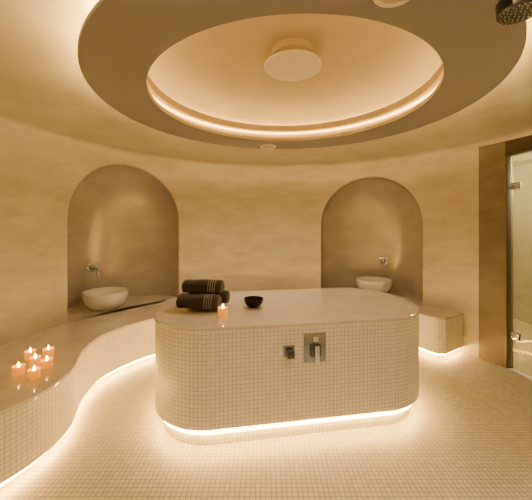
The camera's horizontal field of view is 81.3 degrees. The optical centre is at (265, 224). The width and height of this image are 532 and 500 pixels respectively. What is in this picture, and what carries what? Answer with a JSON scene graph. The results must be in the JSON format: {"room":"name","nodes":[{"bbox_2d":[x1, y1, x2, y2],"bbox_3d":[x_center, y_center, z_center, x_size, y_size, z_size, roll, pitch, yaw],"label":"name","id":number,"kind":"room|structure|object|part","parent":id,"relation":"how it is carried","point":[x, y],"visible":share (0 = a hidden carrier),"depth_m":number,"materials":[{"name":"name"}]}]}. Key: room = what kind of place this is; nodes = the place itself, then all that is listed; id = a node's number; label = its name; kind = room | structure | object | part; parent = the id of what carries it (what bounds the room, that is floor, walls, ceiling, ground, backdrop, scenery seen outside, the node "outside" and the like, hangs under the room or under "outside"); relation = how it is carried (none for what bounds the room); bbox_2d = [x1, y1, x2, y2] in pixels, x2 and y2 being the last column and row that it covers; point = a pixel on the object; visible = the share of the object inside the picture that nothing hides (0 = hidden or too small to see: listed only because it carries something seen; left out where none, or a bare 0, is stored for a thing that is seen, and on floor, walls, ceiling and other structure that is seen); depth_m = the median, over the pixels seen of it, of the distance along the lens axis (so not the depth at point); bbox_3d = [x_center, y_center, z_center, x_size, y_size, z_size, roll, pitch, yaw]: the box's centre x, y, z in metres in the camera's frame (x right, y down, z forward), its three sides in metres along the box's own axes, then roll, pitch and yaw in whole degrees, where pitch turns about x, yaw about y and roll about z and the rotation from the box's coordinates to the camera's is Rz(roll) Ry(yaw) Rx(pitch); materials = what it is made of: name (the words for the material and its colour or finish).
{"room":"spa","nodes":[
{"label":"spa","id":0,"kind":"room"},
{"bbox_2d":[0,114,531,357],"bbox_3d":[0.134,0.285,2.462,5.133,2.430,5.323,0,0,0],"label":"wall","id":1,"kind":"structure","parent":0,"point":[152,224],"depth_m":4.33,"materials":[{"name":"paint"}]},
{"bbox_2d":[86,262,99,274],"bbox_3d":[-2.231,0.564,4.028,0.261,0.158,0.142,0,0,35],"label":"tap","id":2,"kind":"object","parent":1,"relation":"attached to","point":[90,267],"visible":1,"depth_m":4.02,"materials":[{"name":"silver metal"}]},
{"bbox_3d":[-2.214,0.594,4.015,0.219,0.098,0.050,0,0,35],"label":"spout","id":3,"kind":"part","parent":2,"relation":"part of","materials":[{"name":"silver metal"}]},
{"bbox_2d":[379,257,387,267],"bbox_3d":[1.815,0.574,4.807,0.142,0.158,0.261,0,0,33],"label":"tap","id":4,"kind":"object","parent":1,"relation":"attached to","point":[384,260],"visible":1,"depth_m":4.81,"materials":[{"name":"silver metal"}]},
{"bbox_2d":[505,146,531,156],"bbox_3d":[2.643,-0.740,2.609,0.110,0.040,1.311,0,0,-7],"label":"trim","id":5,"kind":"structure","parent":1,"relation":"attached to","point":[528,149],"depth_m":3.11,"materials":[{"name":"brown"}]},
{"bbox_2d":[505,135,531,151],"bbox_3d":[2.637,-0.800,2.608,0.088,0.160,1.311,0,0,-7],"label":"lintel","id":6,"kind":"object","parent":1,"relation":"attached to","point":[514,144],"visible":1,"depth_m":3.14,"materials":[{"name":"brown"}]},
{"bbox_2d":[0,318,531,499],"bbox_3d":[0.700,1.500,2.550,7.200,0.001,6.100,0,0,0],"label":"floor","id":7,"kind":"structure","parent":0,"point":[467,433],"depth_m":2.03,"materials":[{"name":"tile"}]},
{"bbox_2d":[0,287,462,490],"bbox_3d":[-0.486,1.265,3.613,5.503,0.470,3.132,0,0,-34],"label":"bench","id":8,"kind":"object","parent":7,"relation":"on","point":[92,346],"visible":0.55,"depth_m":2.67,"materials":[{"name":"tile"}]},
{"bbox_2d":[11,362,25,376],"bbox_3d":[-1.700,0.984,2.130,0.078,0.092,0.078,0,0,0],"label":"candle","id":9,"kind":"object","parent":8,"relation":"on","point":[17,370],"visible":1,"depth_m":2.11,"materials":[{"name":"orange wax"}]},
{"bbox_2d":[24,348,36,360],"bbox_3d":[-1.810,0.984,2.380,0.078,0.092,0.078,0,0,-9],"label":"candle","id":10,"kind":"object","parent":8,"relation":"on","point":[31,352],"visible":0.79,"depth_m":2.35,"materials":[{"name":"brown wax"}]},
{"bbox_2d":[27,365,40,380],"bbox_3d":[-1.555,0.984,2.080,0.078,0.092,0.078,0,0,0],"label":"candle","id":11,"kind":"object","parent":8,"relation":"on","point":[34,373],"visible":1,"depth_m":2.06,"materials":[{"name":"brown wax"}]},
{"bbox_2d":[29,354,41,367],"bbox_3d":[-1.690,0.984,2.270,0.078,0.092,0.078,0,0,27],"label":"candle","id":12,"kind":"object","parent":8,"relation":"on","point":[33,360],"visible":0.9,"depth_m":2.25,"materials":[{"name":"brown wax"}]},
{"bbox_2d":[40,356,52,369],"bbox_3d":[-1.580,0.984,2.235,0.078,0.092,0.078,0,0,-36],"label":"candle","id":13,"kind":"object","parent":8,"relation":"on","point":[46,363],"visible":1,"depth_m":2.21,"materials":[{"name":"brown wax"}]},
{"bbox_2d":[42,345,53,357],"bbox_3d":[-1.705,0.984,2.430,0.078,0.092,0.078,0,0,18],"label":"candle","id":14,"kind":"object","parent":8,"relation":"on","point":[48,351],"visible":0.95,"depth_m":2.41,"materials":[{"name":"brown wax"}]},
{"bbox_2d":[82,287,128,310],"bbox_3d":[-1.982,0.922,3.839,0.518,0.216,0.518,0,0,0],"label":"basin","id":15,"kind":"object","parent":8,"relation":"on","point":[104,298],"visible":1,"depth_m":3.69,"materials":[{"name":"white stone"}]},
{"bbox_2d":[356,276,392,292],"bbox_3d":[1.621,0.922,4.655,0.518,0.216,0.518,0,0,0],"label":"basin","id":16,"kind":"object","parent":8,"relation":"on","point":[381,284],"visible":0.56,"depth_m":4.49,"materials":[{"name":"white stone"}]},
{"bbox_2d":[154,288,419,444],"bbox_3d":[0.196,1.090,2.670,2.168,0.820,1.179,0,0,-10],"label":"massage table","id":17,"kind":"object","parent":7,"relation":"on","point":[301,361],"visible":0.96,"depth_m":2.18,"materials":[{"name":"tile"}]},
{"bbox_2d":[176,293,221,308],"bbox_3d":[-0.530,0.606,2.466,0.335,0.120,0.158,0,0,6],"label":"rolled towel","id":18,"kind":"object","parent":17,"relation":"on","point":[184,300],"visible":0.99,"depth_m":2.40,"materials":[{"name":"brown fabric"}]},
{"bbox_2d":[182,279,224,293],"bbox_3d":[-0.515,0.505,2.556,0.330,0.117,0.152,0,0,8],"label":"rolled towel","id":19,"kind":"object","parent":18,"relation":"on","point":[202,286],"visible":1,"depth_m":2.49,"materials":[{"name":"brown fabric"}]},
{"bbox_2d":[188,290,229,302],"bbox_3d":[-0.486,0.608,2.642,0.340,0.119,0.157,0,0,6],"label":"rolled towel","id":20,"kind":"object","parent":17,"relation":"on","point":[225,296],"visible":0.26,"depth_m":2.58,"materials":[{"name":"brown fabric"}]},
{"bbox_2d":[218,305,227,316],"bbox_3d":[-0.322,0.634,2.320,0.078,0.092,0.078,0,0,-23],"label":"candle","id":21,"kind":"object","parent":17,"relation":"on","point":[222,310],"visible":1,"depth_m":2.29,"materials":[{"name":"brown wax"}]},
{"bbox_2d":[244,296,263,307],"bbox_3d":[-0.103,0.643,2.570,0.166,0.074,0.166,0,0,0],"label":"bowl","id":22,"kind":"object","parent":17,"relation":"on","point":[250,301],"visible":1,"depth_m":2.52,"materials":[{"name":"black ceramic"}]},
{"bbox_3d":[0.158,0.870,2.138,0.080,0.080,0.008,0,0,-9],"label":"spout","id":23,"kind":"part","parent":17,"relation":"part of","materials":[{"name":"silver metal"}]},
{"bbox_3d":[0.349,0.890,2.118,0.032,0.125,0.024,0,0,-10],"label":"lever","id":24,"kind":"part","parent":17,"relation":"part of","materials":[{"name":"silver metal"}]},
{"bbox_2d":[0,0,531,163],"bbox_3d":[0.200,-1.038,2.300,8.200,0.234,8.200,0,0,0],"label":"ceiling","id":25,"kind":"structure","parent":0,"point":[368,65],"depth_m":2.32,"materials":[{"name":"paint"}]},
{"bbox_2d":[264,38,321,80],"bbox_3d":[0.177,-1.095,2.050,0.380,0.120,0.380,0,0,0],"label":"ceiling fitting","id":26,"kind":"object","parent":25,"relation":"attached to","point":[291,59],"visible":1,"depth_m":1.98,"materials":[{"name":"white"}]},
{"bbox_3d":[0.177,-1.130,2.050,0.280,0.050,0.280,0,0,0],"label":"ceiling plate","id":27,"kind":"part","parent":26,"relation":"part of","materials":[{"name":"beige"}]},
{"bbox_2d":[77,0,526,148],"bbox_3d":[0.157,-0.871,2.050,2.400,0.151,2.400,0,0,0],"label":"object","id":28,"kind":"structure","parent":25,"relation":"attached to","point":[119,41],"depth_m":1.45,"materials":[{"name":"paint"}]},
{"bbox_2d":[260,144,275,148],"bbox_3d":[0.020,-0.791,3.140,0.164,0.008,0.164,0,0,0],"label":"light","id":29,"kind":"object","parent":28,"relation":"attached to","point":[267,146],"visible":1,"depth_m":3.13,"materials":[{"name":"white"}]},
{"bbox_2d":[373,0,409,7],"bbox_3d":[0.440,-0.791,1.050,0.154,0.008,0.154,0,0,0],"label":"light","id":30,"kind":"object","parent":28,"relation":"attached to","point":[382,3],"visible":1,"depth_m":1.10,"materials":[{"name":"white"}]},
{"bbox_2d":[380,0,401,3],"bbox_3d":[0.440,-0.793,1.050,0.117,0.002,0.117,0,0,0],"label":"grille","id":31,"kind":"object","parent":30,"relation":"attached to","point":[381,1],"depth_m":1.10,"materials":[{"name":"beige"}]},
{"bbox_2d":[495,0,531,24],"bbox_3d":[0.860,-0.753,1.050,0.134,0.082,0.134,0,0,0],"label":"shower head","id":32,"kind":"object","parent":28,"relation":"attached to","point":[508,12],"visible":1,"depth_m":1.05},
{"bbox_2d":[396,163,531,324],"bbox_3d":[3.000,0.285,2.650,2.000,2.430,4.700,0,0,0],"label":"wall","id":33,"kind":"structure","parent":0,"point":[522,198],"depth_m":4.83,"materials":[{"name":"paint"}]},
{"bbox_2d":[479,141,504,367],"bbox_3d":[2.456,0.310,3.374,0.004,2.380,0.266,0,0,-25],"label":"wall","id":34,"kind":"structure","parent":0,"point":[492,156],"depth_m":3.38,"materials":[{"name":"beige paint"}]},
{"bbox_2d":[505,156,512,368],"bbox_3d":[2.633,0.390,2.607,0.080,2.220,1.311,0,0,-7],"label":"trim","id":35,"kind":"structure","parent":34,"relation":"attached to","point":[507,158],"depth_m":3.24,"materials":[{"name":"brown"}]},
{"bbox_2d":[510,151,531,376],"bbox_3d":[2.600,0.380,2.609,0.088,2.190,1.251,0,0,-7],"label":"door","id":36,"kind":"structure","parent":34,"relation":"in","point":[517,185],"depth_m":3.22,"materials":[{"name":"clear glass"}]}
]}

